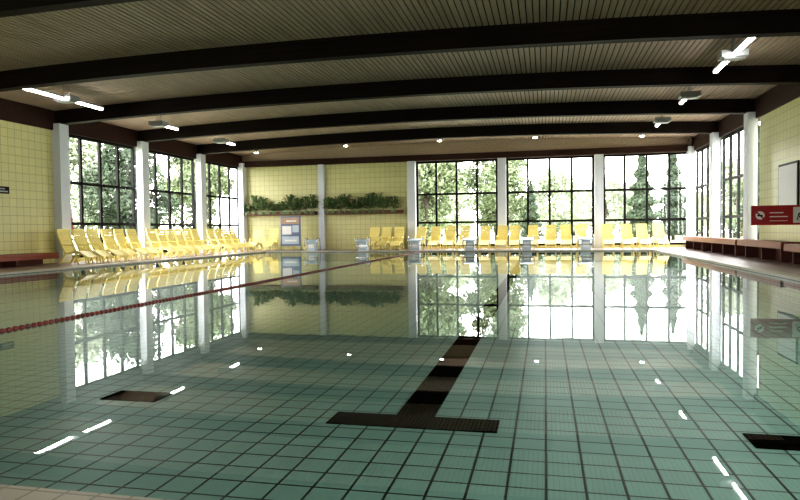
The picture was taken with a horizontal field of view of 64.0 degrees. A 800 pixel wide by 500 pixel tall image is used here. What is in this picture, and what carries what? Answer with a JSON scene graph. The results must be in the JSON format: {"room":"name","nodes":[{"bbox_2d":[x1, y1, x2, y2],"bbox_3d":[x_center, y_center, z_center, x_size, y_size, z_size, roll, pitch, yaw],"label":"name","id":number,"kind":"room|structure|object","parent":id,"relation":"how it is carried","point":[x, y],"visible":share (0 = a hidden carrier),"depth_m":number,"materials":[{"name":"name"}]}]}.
{"room":"indoor swimming pool","nodes":[
{"label":"indoor swimming pool","id":0,"kind":"room"},
{"bbox_2d":[0,98,241,263],"bbox_3d":[-12.265,-1.998,14.224,0.310,5.200,38.050,0,2,13],"label":"wall","id":1,"kind":"structure","parent":0,"point":[26,160],"depth_m":19.23,"materials":[{"name":"yellow tile"}]},
{"bbox_2d":[0,186,8,193],"bbox_3d":[-11.258,-1.702,18.109,0.055,0.200,0.450,0,2,13],"label":"wall plaque","id":2,"kind":"object","parent":1,"relation":"attached to","point":[4,190],"visible":1,"depth_m":18.16,"materials":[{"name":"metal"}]},
{"bbox_2d":[69,134,136,257],"bbox_3d":[-10.439,-1.802,22.306,0.080,4.040,3.800,0,2,13],"label":"window","id":3,"kind":"structure","parent":1,"relation":"in","point":[80,183],"depth_m":22.30,"materials":[{"name":"metal"}]},
{"bbox_2d":[149,150,194,251],"bbox_3d":[-9.512,-1.942,26.400,0.080,4.040,3.800,0,2,13],"label":"window","id":4,"kind":"structure","parent":1,"relation":"in","point":[156,224],"depth_m":26.40,"materials":[{"name":"metal"}]},
{"bbox_2d":[206,161,238,248],"bbox_3d":[-8.585,-2.081,30.494,0.080,4.040,3.800,0,2,13],"label":"window","id":5,"kind":"structure","parent":1,"relation":"in","point":[228,167],"depth_m":30.49,"materials":[{"name":"metal"}]},
{"bbox_2d":[0,0,799,155],"bbox_3d":[-1.843,-4.521,11.651,21.800,0.647,38.300,0,2,13],"label":"ceiling","id":6,"kind":"structure","parent":0,"point":[144,27],"depth_m":14.73,"materials":[{"name":"brown wood"}]},
{"bbox_2d":[24,85,103,110],"bbox_3d":[-8.959,-4.172,17.120,0.520,0.430,2.930,0,2,13],"label":"ceiling lamp","id":7,"kind":"object","parent":6,"relation":"hanging from","point":[67,98],"visible":0.89,"depth_m":17.04,"materials":[{"name":"grey metal"}]},
{"bbox_2d":[0,0,143,17],"bbox_3d":[-2.302,-4.065,9.616,21.300,0.720,0.240,0,2,13],"label":"ceiling beam","id":8,"kind":"structure","parent":6,"relation":"attached to","point":[8,8],"depth_m":10.34,"materials":[{"name":"brown wood"}]},
{"bbox_2d":[148,115,178,130],"bbox_3d":[-7.918,-4.329,21.719,0.520,0.430,1.295,0,2,13],"label":"ceiling lamp","id":9,"kind":"object","parent":6,"relation":"hanging from","point":[160,123],"visible":0.86,"depth_m":21.16,"materials":[{"name":"grey metal"}]},
{"bbox_2d":[213,136,235,145],"bbox_3d":[-6.991,-4.468,25.813,0.520,0.430,1.295,0,2,13],"label":"ceiling lamp","id":10,"kind":"object","parent":6,"relation":"hanging from","point":[219,140],"visible":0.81,"depth_m":25.23,"materials":[{"name":"grey metal"}]},
{"bbox_2d":[0,7,799,91],"bbox_3d":[-1.375,-4.204,13.710,21.300,0.720,0.240,0,2,13],"label":"ceiling beam","id":11,"kind":"structure","parent":6,"relation":"attached to","point":[784,22],"depth_m":13.16,"materials":[{"name":"brown wood"}]},
{"bbox_2d":[55,63,799,124],"bbox_3d":[-0.449,-4.343,17.804,21.300,0.720,0.240,0,2,13],"label":"ceiling beam","id":12,"kind":"structure","parent":6,"relation":"attached to","point":[762,74],"depth_m":17.27,"materials":[{"name":"brown wood"}]},
{"bbox_2d":[138,98,754,141],"bbox_3d":[0.478,-4.482,21.898,21.300,0.720,0.240,0,2,13],"label":"ceiling beam","id":13,"kind":"structure","parent":6,"relation":"attached to","point":[698,106],"depth_m":21.42,"materials":[{"name":"brown wood"}]},
{"bbox_2d":[197,120,717,154],"bbox_3d":[1.405,-4.621,25.992,21.300,0.720,0.240,0,2,13],"label":"ceiling beam","id":14,"kind":"structure","parent":6,"relation":"attached to","point":[683,127],"depth_m":25.55,"materials":[{"name":"brown wood"}]},
{"bbox_2d":[653,115,670,126],"bbox_3d":[9.003,-4.543,22.190,0.520,0.430,1.295,0,2,13],"label":"ceiling lamp","id":15,"kind":"object","parent":6,"relation":"hanging from","point":[657,120],"visible":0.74,"depth_m":21.60,"materials":[{"name":"grey metal"}]},
{"bbox_2d":[678,86,700,104],"bbox_3d":[8.076,-4.404,18.096,0.520,0.430,1.295,0,2,13],"label":"ceiling lamp","id":16,"kind":"object","parent":6,"relation":"hanging from","point":[683,96],"visible":0.87,"depth_m":17.51,"materials":[{"name":"grey metal"}]},
{"bbox_2d":[713,37,755,72],"bbox_3d":[7.035,-4.247,13.497,0.520,0.430,2.930,0,2,13],"label":"ceiling lamp","id":17,"kind":"object","parent":6,"relation":"hanging from","point":[738,53],"visible":0.82,"depth_m":13.41,"materials":[{"name":"grey metal"}]},
{"bbox_2d":[0,247,799,274],"bbox_3d":[-1.745,0.873,11.966,21.900,0.650,38.100,0,2,13],"label":"floor","id":18,"kind":"structure","parent":0,"point":[776,265],"depth_m":19.67,"materials":[{"name":"tile"}]},
{"bbox_2d":[0,253,58,266],"bbox_3d":[-11.432,0.371,15.885,0.622,0.340,7.300,0,2,13],"label":"wooden bench","id":19,"kind":"object","parent":18,"relation":"on","point":[6,260],"visible":1,"depth_m":18.27,"materials":[{"name":"brown wood"}]},
{"bbox_2d":[56,229,98,263],"bbox_3d":[-9.675,-0.102,19.200,1.157,1.064,0.484,0,2,18],"label":"sun lounger","id":20,"kind":"object","parent":18,"relation":"on","point":[68,247],"visible":1,"depth_m":19.23,"materials":[{"name":"yellow plastic"}]},
{"bbox_2d":[72,229,112,262],"bbox_3d":[-9.533,-0.123,19.830,1.157,1.064,0.484,0,2,19],"label":"sun lounger","id":21,"kind":"object","parent":18,"relation":"on","point":[79,236],"visible":0.79,"depth_m":19.86,"materials":[{"name":"yellow plastic"}]},
{"bbox_2d":[86,229,126,261],"bbox_3d":[-9.386,-0.145,20.475,1.157,1.064,0.484,0,2,15],"label":"sun lounger","id":22,"kind":"object","parent":18,"relation":"on","point":[93,239],"visible":0.72,"depth_m":20.50,"materials":[{"name":"yellow plastic"}]},
{"bbox_2d":[100,229,137,260],"bbox_3d":[-9.249,-0.166,21.090,1.157,1.064,0.484,0,2,22],"label":"sun lounger","id":23,"kind":"object","parent":18,"relation":"on","point":[106,237],"visible":0.74,"depth_m":21.13,"materials":[{"name":"yellow plastic"}]},
{"bbox_2d":[113,229,150,259],"bbox_3d":[-9.100,-0.188,21.740,1.157,1.064,0.484,0,2,16],"label":"sun lounger","id":24,"kind":"object","parent":18,"relation":"on","point":[120,237],"visible":0.68,"depth_m":21.77,"materials":[{"name":"yellow plastic"}]},
{"bbox_2d":[125,229,161,258],"bbox_3d":[-8.960,-0.209,22.362,1.157,1.064,0.484,0,2,20],"label":"sun lounger","id":25,"kind":"object","parent":18,"relation":"on","point":[131,234],"visible":0.68,"depth_m":22.40,"materials":[{"name":"yellow plastic"}]},
{"bbox_2d":[146,229,179,257],"bbox_3d":[-8.707,-0.247,23.480,1.157,1.064,0.484,0,2,21],"label":"sun lounger","id":26,"kind":"object","parent":18,"relation":"on","point":[153,239],"visible":0.88,"depth_m":23.51,"materials":[{"name":"yellow plastic"}]},
{"bbox_2d":[155,229,188,256],"bbox_3d":[-8.575,-0.267,24.065,1.157,1.064,0.484,0,2,21],"label":"sun lounger","id":27,"kind":"object","parent":18,"relation":"on","point":[160,233],"visible":0.74,"depth_m":24.13,"materials":[{"name":"yellow plastic"}]},
{"bbox_2d":[165,229,196,255],"bbox_3d":[-8.441,-0.287,24.653,1.157,1.064,0.484,0,2,20],"label":"sun lounger","id":28,"kind":"object","parent":18,"relation":"on","point":[169,233],"visible":0.63,"depth_m":24.71,"materials":[{"name":"yellow plastic"}]},
{"bbox_2d":[173,229,205,255],"bbox_3d":[-8.306,-0.307,25.248,1.157,1.064,0.484,0,2,16],"label":"sun lounger","id":29,"kind":"object","parent":18,"relation":"on","point":[177,232],"visible":0.72,"depth_m":25.29,"materials":[{"name":"yellow plastic"}]},
{"bbox_2d":[182,229,212,254],"bbox_3d":[-8.178,-0.327,25.821,1.157,1.064,0.484,0,2,21],"label":"sun lounger","id":30,"kind":"object","parent":18,"relation":"on","point":[186,233],"visible":0.73,"depth_m":25.90,"materials":[{"name":"yellow plastic"}]},
{"bbox_2d":[190,229,219,253],"bbox_3d":[-8.042,-0.347,26.413,1.157,1.064,0.484,0,2,18],"label":"sun lounger","id":31,"kind":"object","parent":18,"relation":"on","point":[194,232],"visible":0.7,"depth_m":26.46,"materials":[{"name":"yellow plastic"}]},
{"bbox_2d":[206,229,234,252],"bbox_3d":[-7.755,-0.390,27.682,1.157,1.064,0.484,0,2,18],"label":"sun lounger","id":32,"kind":"object","parent":18,"relation":"on","point":[211,236],"visible":0.9,"depth_m":27.73,"materials":[{"name":"yellow plastic"}]},
{"bbox_2d":[214,229,241,252],"bbox_3d":[-7.613,-0.411,28.310,1.157,1.064,0.484,0,2,19],"label":"sun lounger","id":33,"kind":"object","parent":18,"relation":"on","point":[218,236],"visible":0.7,"depth_m":28.34,"materials":[{"name":"yellow plastic"}]},
{"bbox_2d":[221,229,248,251],"bbox_3d":[-7.469,-0.433,28.947,1.157,1.064,0.484,0,2,18],"label":"sun lounger","id":34,"kind":"object","parent":18,"relation":"on","point":[225,235],"visible":0.64,"depth_m":28.99,"materials":[{"name":"yellow plastic"}]},
{"bbox_2d":[228,229,254,251],"bbox_3d":[-7.329,-0.454,29.571,1.157,1.064,0.484,0,2,21],"label":"sun lounger","id":35,"kind":"object","parent":18,"relation":"on","point":[232,234],"visible":0.69,"depth_m":29.63,"materials":[{"name":"yellow plastic"}]},
{"bbox_2d":[246,229,262,250],"bbox_3d":[-7.066,-0.505,31.104,0.484,1.064,1.157,0,2,7],"label":"sun lounger","id":36,"kind":"object","parent":18,"relation":"on","point":[257,235],"visible":0.83,"depth_m":31.47,"materials":[{"name":"yellow plastic"}]},
{"bbox_2d":[262,228,278,250],"bbox_3d":[-6.247,-0.509,30.918,0.484,1.064,1.157,0,2,7],"label":"sun lounger","id":37,"kind":"object","parent":18,"relation":"on","point":[273,232],"visible":0.99,"depth_m":31.27,"materials":[{"name":"yellow plastic"}]},
{"bbox_2d":[278,215,303,250],"bbox_3d":[-5.187,-0.817,30.384,1.060,1.660,0.600,0,2,13],"label":"stand","id":38,"kind":"object","parent":18,"relation":"on","point":[290,226],"visible":0.98,"depth_m":30.34,"materials":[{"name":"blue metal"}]},
{"bbox_2d":[304,237,320,250],"bbox_3d":[-3.997,-0.273,29.209,0.632,0.616,0.560,0,2,13],"label":"starting block","id":39,"kind":"object","parent":18,"relation":"on","point":[312,244],"visible":1,"depth_m":29.07,"materials":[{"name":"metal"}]},
{"bbox_2d":[355,237,370,250],"bbox_3d":[-1.656,-0.284,28.679,0.632,0.616,0.560,0,2,13],"label":"starting block","id":40,"kind":"object","parent":18,"relation":"on","point":[362,244],"visible":1,"depth_m":28.54,"materials":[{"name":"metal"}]},
{"bbox_2d":[366,227,379,249],"bbox_3d":[-1.310,-0.532,29.748,0.484,1.064,1.157,0,2,14],"label":"sun lounger","id":41,"kind":"object","parent":18,"relation":"on","point":[374,238],"visible":0.65,"depth_m":30.12,"materials":[{"name":"yellow plastic"}]},
{"bbox_2d":[376,227,391,249],"bbox_3d":[-0.749,-0.534,29.621,0.484,1.064,1.157,0,2,15],"label":"sun lounger","id":42,"kind":"object","parent":18,"relation":"on","point":[386,234],"visible":0.98,"depth_m":29.94,"materials":[{"name":"yellow plastic"}]},
{"bbox_2d":[390,227,403,249],"bbox_3d":[-0.135,-0.537,29.482,0.484,1.064,1.157,0,2,12],"label":"sun lounger","id":43,"kind":"object","parent":18,"relation":"on","point":[398,237],"visible":0.98,"depth_m":29.82,"materials":[{"name":"yellow plastic"}]},
{"bbox_2d":[0,249,799,499],"bbox_3d":[-0.790,0.738,15.053,17.100,0.603,25.650,0,2,13],"label":"swimming pool","id":44,"kind":"object","parent":18,"relation":"in","point":[615,374],"visible":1,"depth_m":5.84,"materials":[{"name":"tile"}]},
{"bbox_2d":[52,112,757,262],"bbox_3d":[-1.367,-1.687,13.691,21.300,4.350,33.800,0,2,13],"label":"columns","id":45,"kind":"structure","parent":18,"relation":"on","point":[60,132],"depth_m":23.56,"materials":[{"name":"white paint"}]},
{"bbox_2d":[407,236,423,249],"bbox_3d":[0.684,-0.296,28.149,0.632,0.616,0.560,0,2,13],"label":"starting block","id":46,"kind":"object","parent":18,"relation":"on","point":[415,242],"visible":0.97,"depth_m":27.99,"materials":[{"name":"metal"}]},
{"bbox_2d":[414,226,425,248],"bbox_3d":[0.868,-0.542,29.255,0.484,1.064,1.157,0,2,15],"label":"sun lounger","id":47,"kind":"object","parent":18,"relation":"on","point":[420,230],"visible":0.46,"depth_m":29.67,"materials":[{"name":"yellow plastic"}]},
{"bbox_2d":[427,226,440,249],"bbox_3d":[1.556,-0.546,29.099,0.484,1.064,1.157,0,2,13],"label":"sun lounger","id":48,"kind":"object","parent":18,"relation":"on","point":[435,236],"visible":0.98,"depth_m":29.46,"materials":[{"name":"yellow plastic"}]},
{"bbox_2d":[442,226,455,249],"bbox_3d":[2.228,-0.549,28.947,0.484,1.064,1.157,0,2,14],"label":"sun lounger","id":49,"kind":"object","parent":18,"relation":"on","point":[450,236],"visible":1,"depth_m":29.30,"materials":[{"name":"yellow plastic"}]},
{"bbox_2d":[318,154,603,248],"bbox_3d":[2.562,-2.147,30.097,13.380,4.150,0.450,0,2,13],"label":"columns","id":50,"kind":"structure","parent":18,"relation":"on","point":[598,158],"depth_m":29.41,"materials":[{"name":"white paint"}]},
{"bbox_2d":[456,226,469,249],"bbox_3d":[2.845,-0.552,28.807,0.484,1.064,1.157,0,2,15],"label":"sun lounger","id":51,"kind":"object","parent":18,"relation":"on","point":[464,234],"visible":0.63,"depth_m":29.20,"materials":[{"name":"yellow plastic"}]},
{"bbox_2d":[462,236,477,249],"bbox_3d":[3.025,-0.307,27.619,0.632,0.616,0.560,0,2,13],"label":"starting block","id":52,"kind":"object","parent":18,"relation":"on","point":[470,242],"visible":0.98,"depth_m":27.47,"materials":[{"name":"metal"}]},
{"bbox_2d":[478,226,490,249],"bbox_3d":[3.776,-0.557,28.596,0.484,1.064,1.157,0,2,13],"label":"sun lounger","id":53,"kind":"object","parent":18,"relation":"on","point":[484,238],"visible":1,"depth_m":28.96,"materials":[{"name":"yellow plastic"}]},
{"bbox_2d":[495,225,507,248],"bbox_3d":[4.506,-0.560,28.431,0.484,1.064,1.157,0,2,15],"label":"sun lounger","id":54,"kind":"object","parent":18,"relation":"on","point":[501,238],"visible":0.98,"depth_m":28.79,"materials":[{"name":"yellow plastic"}]},
{"bbox_2d":[509,225,520,248],"bbox_3d":[5.070,-0.563,28.303,0.484,1.064,1.157,0,2,13],"label":"sun lounger","id":55,"kind":"object","parent":18,"relation":"on","point":[514,236],"visible":0.81,"depth_m":28.69,"materials":[{"name":"yellow plastic"}]},
{"bbox_2d":[519,235,534,249],"bbox_3d":[5.366,-0.319,27.088,0.632,0.616,0.560,0,2,13],"label":"starting block","id":56,"kind":"object","parent":18,"relation":"on","point":[526,244],"visible":1,"depth_m":26.94,"materials":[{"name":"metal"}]},
{"bbox_2d":[527,225,538,248],"bbox_3d":[5.829,-0.567,28.131,0.484,1.064,1.157,0,2,15],"label":"sun lounger","id":57,"kind":"object","parent":18,"relation":"on","point":[532,229],"visible":0.66,"depth_m":28.53,"materials":[{"name":"yellow plastic"}]},
{"bbox_2d":[545,225,556,248],"bbox_3d":[6.585,-0.571,27.960,0.484,1.064,1.157,0,2,15],"label":"sun lounger","id":58,"kind":"object","parent":18,"relation":"on","point":[550,237],"visible":0.98,"depth_m":28.30,"materials":[{"name":"yellow plastic"}]},
{"bbox_2d":[560,225,571,248],"bbox_3d":[7.213,-0.574,27.817,0.484,1.064,1.157,0,2,13],"label":"sun lounger","id":59,"kind":"object","parent":18,"relation":"on","point":[566,237],"visible":0.99,"depth_m":28.16,"materials":[{"name":"yellow plastic"}]},
{"bbox_2d":[576,224,587,248],"bbox_3d":[7.878,-0.577,27.667,0.484,1.064,1.157,0,2,11],"label":"sun lounger","id":60,"kind":"object","parent":18,"relation":"on","point":[581,230],"visible":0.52,"depth_m":28.09,"materials":[{"name":"yellow plastic"}]},
{"bbox_2d":[578,235,593,249],"bbox_3d":[7.706,-0.330,26.558,0.632,0.616,0.560,0,2,13],"label":"starting block","id":61,"kind":"object","parent":18,"relation":"on","point":[585,244],"visible":0.99,"depth_m":26.40,"materials":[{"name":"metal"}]},
{"bbox_2d":[602,224,614,248],"bbox_3d":[8.919,-0.582,27.431,0.484,1.064,1.157,0,2,15],"label":"sun lounger","id":62,"kind":"object","parent":18,"relation":"on","point":[607,229],"visible":0.99,"depth_m":27.79,"materials":[{"name":"yellow plastic"}]},
{"bbox_2d":[620,224,633,248],"bbox_3d":[9.679,-0.586,27.259,0.484,1.064,1.157,0,2,14],"label":"sun lounger","id":63,"kind":"object","parent":18,"relation":"on","point":[626,234],"visible":0.99,"depth_m":27.61,"materials":[{"name":"yellow plastic"}]},
{"bbox_2d":[636,224,651,248],"bbox_3d":[10.317,-0.589,27.114,0.484,1.064,1.157,0,2,12],"label":"sun lounger","id":64,"kind":"object","parent":18,"relation":"on","point":[642,232],"visible":0.98,"depth_m":27.45,"materials":[{"name":"yellow plastic"}]},
{"bbox_2d":[652,223,669,248],"bbox_3d":[10.986,-0.592,26.963,0.484,1.064,1.157,0,2,10],"label":"sun lounger","id":65,"kind":"object","parent":18,"relation":"on","point":[658,228],"visible":0.99,"depth_m":27.32,"materials":[{"name":"yellow plastic"}]},
{"bbox_2d":[682,236,744,255],"bbox_3d":[11.075,-0.194,22.774,0.442,0.500,7.500,0,2,13],"label":"wooden bench","id":66,"kind":"object","parent":18,"relation":"on","point":[713,244],"visible":0.85,"depth_m":22.00,"materials":[{"name":"brown wood"}]},
{"bbox_2d":[737,239,799,261],"bbox_3d":[9.806,-0.004,17.169,0.442,0.500,3.600,0,2,13],"label":"wooden bench","id":67,"kind":"object","parent":18,"relation":"on","point":[764,249],"visible":0.91,"depth_m":16.92,"materials":[{"name":"brown wood"}]},
{"bbox_2d":[784,244,799,263],"bbox_3d":[8.664,0.207,11.485,0.722,0.460,7.600,0,2,13],"label":"wooden bench","id":68,"kind":"object","parent":18,"relation":"on","point":[794,248],"visible":1,"depth_m":14.80,"materials":[{"name":"brown wood"}]},
{"bbox_2d":[242,135,691,249],"bbox_3d":[2.384,-2.676,30.273,21.300,5.200,0.250,0,2,13],"label":"wall","id":69,"kind":"structure","parent":0,"point":[390,178],"depth_m":31.15,"materials":[{"name":"yellow tile"}]},
{"bbox_2d":[244,194,319,215],"bbox_3d":[-5.932,-2.216,31.678,4.191,1.072,0.672,0,2,13],"label":"planter","id":70,"kind":"object","parent":69,"relation":"attached to","point":[297,205],"visible":1,"depth_m":31.64,"materials":[{"name":"green plant"}]},
{"bbox_2d":[322,192,403,214],"bbox_3d":[-1.879,-2.240,30.751,4.094,1.075,0.689,0,2,13],"label":"planter","id":71,"kind":"object","parent":69,"relation":"attached to","point":[372,198],"visible":1,"depth_m":30.72,"materials":[{"name":"green plant"}]},
{"bbox_2d":[416,159,497,245],"bbox_3d":[2.682,-2.207,30.196,3.870,4.040,0.080,0,2,13],"label":"window","id":72,"kind":"structure","parent":69,"relation":"in","point":[436,193],"depth_m":30.15,"materials":[{"name":"metal"}]},
{"bbox_2d":[240,144,692,167],"bbox_3d":[2.312,-4.357,29.992,21.180,0.280,0.220,0,2,13],"label":"trim","id":73,"kind":"structure","parent":69,"relation":"attached to","point":[667,148],"depth_m":29.62,"materials":[{"name":"brown wood"}]},
{"bbox_2d":[506,155,593,245],"bbox_3d":[6.842,-2.227,29.254,3.900,4.040,0.080,0,2,13],"label":"window","id":74,"kind":"structure","parent":69,"relation":"in","point":[550,191],"depth_m":29.20,"materials":[{"name":"metal"}]},
{"bbox_2d":[604,152,686,244],"bbox_3d":[10.918,-2.247,28.331,3.700,4.040,0.080,0,2,13],"label":"window","id":75,"kind":"structure","parent":69,"relation":"in","point":[646,155],"depth_m":28.30,"materials":[{"name":"metal"}]},
{"bbox_2d":[692,59,799,241],"bbox_3d":[8.693,-2.101,9.476,0.310,5.200,38.050,0,2,13],"label":"wall","id":76,"kind":"structure","parent":0,"point":[777,110],"depth_m":17.99,"materials":[{"name":"yellow tile"}]},
{"bbox_2d":[696,139,721,237],"bbox_3d":[12.383,-2.184,25.744,0.080,4.040,3.800,0,2,13],"label":"window","id":77,"kind":"structure","parent":76,"relation":"in","point":[707,147],"depth_m":26.56,"materials":[{"name":"metal"}]},
{"bbox_2d":[722,120,758,239],"bbox_3d":[11.457,-2.045,21.650,0.080,4.040,3.800,0,2,13],"label":"window","id":78,"kind":"structure","parent":76,"relation":"in","point":[738,176],"depth_m":22.50,"materials":[{"name":"metal"}]},
{"bbox_2d":[751,205,799,224],"bbox_3d":[8.265,-0.712,12.898,2.170,0.520,0.100,0,2,13],"label":"sign","id":79,"kind":"object","parent":76,"relation":"attached to","point":[768,214],"visible":1,"depth_m":13.02,"materials":[{"name":"red paint"}]},
{"bbox_2d":[778,160,799,204],"bbox_3d":[10.256,-1.702,16.907,0.050,1.200,1.400,0,2,13],"label":"notice board","id":80,"kind":"object","parent":76,"relation":"attached to","point":[788,173],"visible":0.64,"depth_m":16.76,"materials":[{"name":"metal"}]},
{"label":"outside","id":81,"kind":"structure","parent":0,"visible":0},
{"bbox_2d":[72,232,742,254],"bbox_3d":[7.737,0.015,34.154,180.000,0.350,150.000,0,2,13],"label":"lawn","id":82,"kind":"structure","parent":81,"point":[617,238],"depth_m":56.27,"materials":[{"name":"green plant"}]},
{"bbox_2d":[69,138,122,243],"bbox_3d":[-23.498,-4.613,45.822,8.702,9.135,9.569,-1,2,-13],"label":"deciduous tree","id":83,"kind":"object","parent":82,"relation":"on","point":[89,149],"visible":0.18,"depth_m":44.42,"materials":[{"name":"green plant"}]},
{"bbox_2d":[76,144,180,247],"bbox_3d":[-15.902,-3.373,36.896,5.375,6.985,4.896,0,2,10],"label":"deciduous tree","id":84,"kind":"object","parent":82,"relation":"on","point":[107,153],"visible":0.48,"depth_m":36.40,"materials":[{"name":"green plant"}]},
{"bbox_2d":[157,157,235,243],"bbox_3d":[-15.045,-4.223,46.920,5.522,8.049,5.832,-2,2,-30],"label":"deciduous tree","id":85,"kind":"object","parent":82,"relation":"on","point":[175,182],"visible":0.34,"depth_m":45.88,"materials":[{"name":"green plant"}]},
{"bbox_2d":[419,164,431,226],"bbox_3d":[-0.033,-5.391,56.288,6.496,9.470,6.861,1,2,43],"label":"deciduous tree","id":86,"kind":"object","parent":82,"relation":"on","point":[419,164],"visible":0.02,"depth_m":56.09,"materials":[{"name":"green plant"}]},
{"bbox_2d":[418,162,466,243],"bbox_3d":[1.895,-4.355,44.622,5.522,8.049,5.832,-1,2,-3],"label":"deciduous tree","id":87,"kind":"object","parent":82,"relation":"on","point":[446,180],"visible":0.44,"depth_m":43.58,"materials":[{"name":"green plant"}]},
{"bbox_2d":[441,186,479,235],"bbox_3d":[7.079,-5.283,84.091,6.784,7.308,7.459,1,2,44],"label":"deciduous tree","id":88,"kind":"object","parent":82,"relation":"on","point":[462,204],"visible":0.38,"depth_m":83.03,"materials":[{"name":"green plant"}]},
{"bbox_2d":[461,160,535,240],"bbox_3d":[7.630,-5.649,49.389,5.750,10.200,6.462,-1,2,-12],"label":"deciduous tree","id":89,"kind":"object","parent":82,"relation":"on","point":[487,207],"visible":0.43,"depth_m":48.44,"materials":[{"name":"green plant"}]},
{"bbox_2d":[509,197,524,232],"bbox_3d":[15.945,-4.592,87.143,5.088,5.481,5.594,-2,2,-31],"label":"deciduous tree","id":90,"kind":"object","parent":82,"relation":"on","point":[516,197],"visible":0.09,"depth_m":86.30,"materials":[{"name":"green plant"}]},
{"bbox_2d":[519,180,545,239],"bbox_3d":[9.618,-2.841,46.966,2.107,4.617,2.098,-1,2,-23],"label":"pine tree","id":91,"kind":"object","parent":82,"relation":"on","point":[533,215],"visible":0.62,"depth_m":46.73,"materials":[{"name":"green plant"}]},
{"bbox_2d":[520,164,587,237],"bbox_3d":[15.149,-4.742,63.675,6.961,7.308,7.656,0,2,21],"label":"deciduous tree","id":92,"kind":"object","parent":82,"relation":"on","point":[559,179],"visible":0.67,"depth_m":62.73,"materials":[{"name":"green plant"}]},
{"bbox_2d":[553,186,591,235],"bbox_3d":[22.481,-4.923,80.933,6.526,6.395,5.936,-1,2,-15],"label":"deciduous tree","id":93,"kind":"object","parent":82,"relation":"on","point":[577,201],"visible":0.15,"depth_m":79.57,"materials":[{"name":"green plant"}]},
{"bbox_2d":[579,174,633,234],"bbox_3d":[22.358,-4.776,69.124,6.526,6.851,7.177,-1,2,-4],"label":"deciduous tree","id":94,"kind":"object","parent":82,"relation":"on","point":[616,202],"visible":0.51,"depth_m":67.83,"materials":[{"name":"green plant"}]},
{"bbox_2d":[610,181,659,233],"bbox_3d":[30.573,-5.585,84.726,6.785,7.308,7.459,-1,2,0],"label":"deciduous tree","id":95,"kind":"object","parent":82,"relation":"on","point":[653,193],"visible":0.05,"depth_m":83.39,"materials":[{"name":"green plant"}]},
{"bbox_2d":[618,156,665,238],"bbox_3d":[16.384,-3.803,43.372,3.021,6.648,3.034,0,2,10],"label":"pine tree","id":96,"kind":"object","parent":82,"relation":"on","point":[637,202],"visible":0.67,"depth_m":42.98,"materials":[{"name":"green plant"}]},
{"bbox_2d":[656,155,695,239],"bbox_3d":[20.699,-4.378,48.535,3.371,7.387,3.357,0,2,31],"label":"pine tree","id":97,"kind":"object","parent":82,"relation":"on","point":[677,199],"visible":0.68,"depth_m":48.03,"materials":[{"name":"green plant"}]},
{"bbox_2d":[684,191,705,234],"bbox_3d":[36.161,-4.550,78.033,5.594,5.481,5.088,0,2,16],"label":"deciduous tree","id":98,"kind":"object","parent":82,"relation":"on","point":[699,225],"visible":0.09,"depth_m":77.12,"materials":[{"name":"green plant"}]},
{"bbox_2d":[695,154,742,237],"bbox_3d":[28.544,-4.641,55.303,7.656,7.308,6.961,1,2,34],"label":"deciduous tree","id":99,"kind":"object","parent":82,"relation":"on","point":[734,161],"visible":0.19,"depth_m":54.40,"materials":[{"name":"green plant"}]},
{"bbox_2d":[735,162,742,185],"bbox_3d":[27.994,-4.971,46.894,5.846,8.523,6.175,-2,3,-45],"label":"deciduous tree","id":100,"kind":"object","parent":82,"relation":"on","point":[741,168],"visible":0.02,"depth_m":47.35,"materials":[{"name":"green plant"}]},
{"bbox_2d":[728,125,759,239],"bbox_3d":[22.331,-4.129,39.949,3.371,7.387,3.357,-1,2,-15],"label":"pine tree","id":101,"kind":"object","parent":82,"relation":"on","point":[734,227],"visible":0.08,"depth_m":39.69,"materials":[{"name":"green plant"}]}
]}

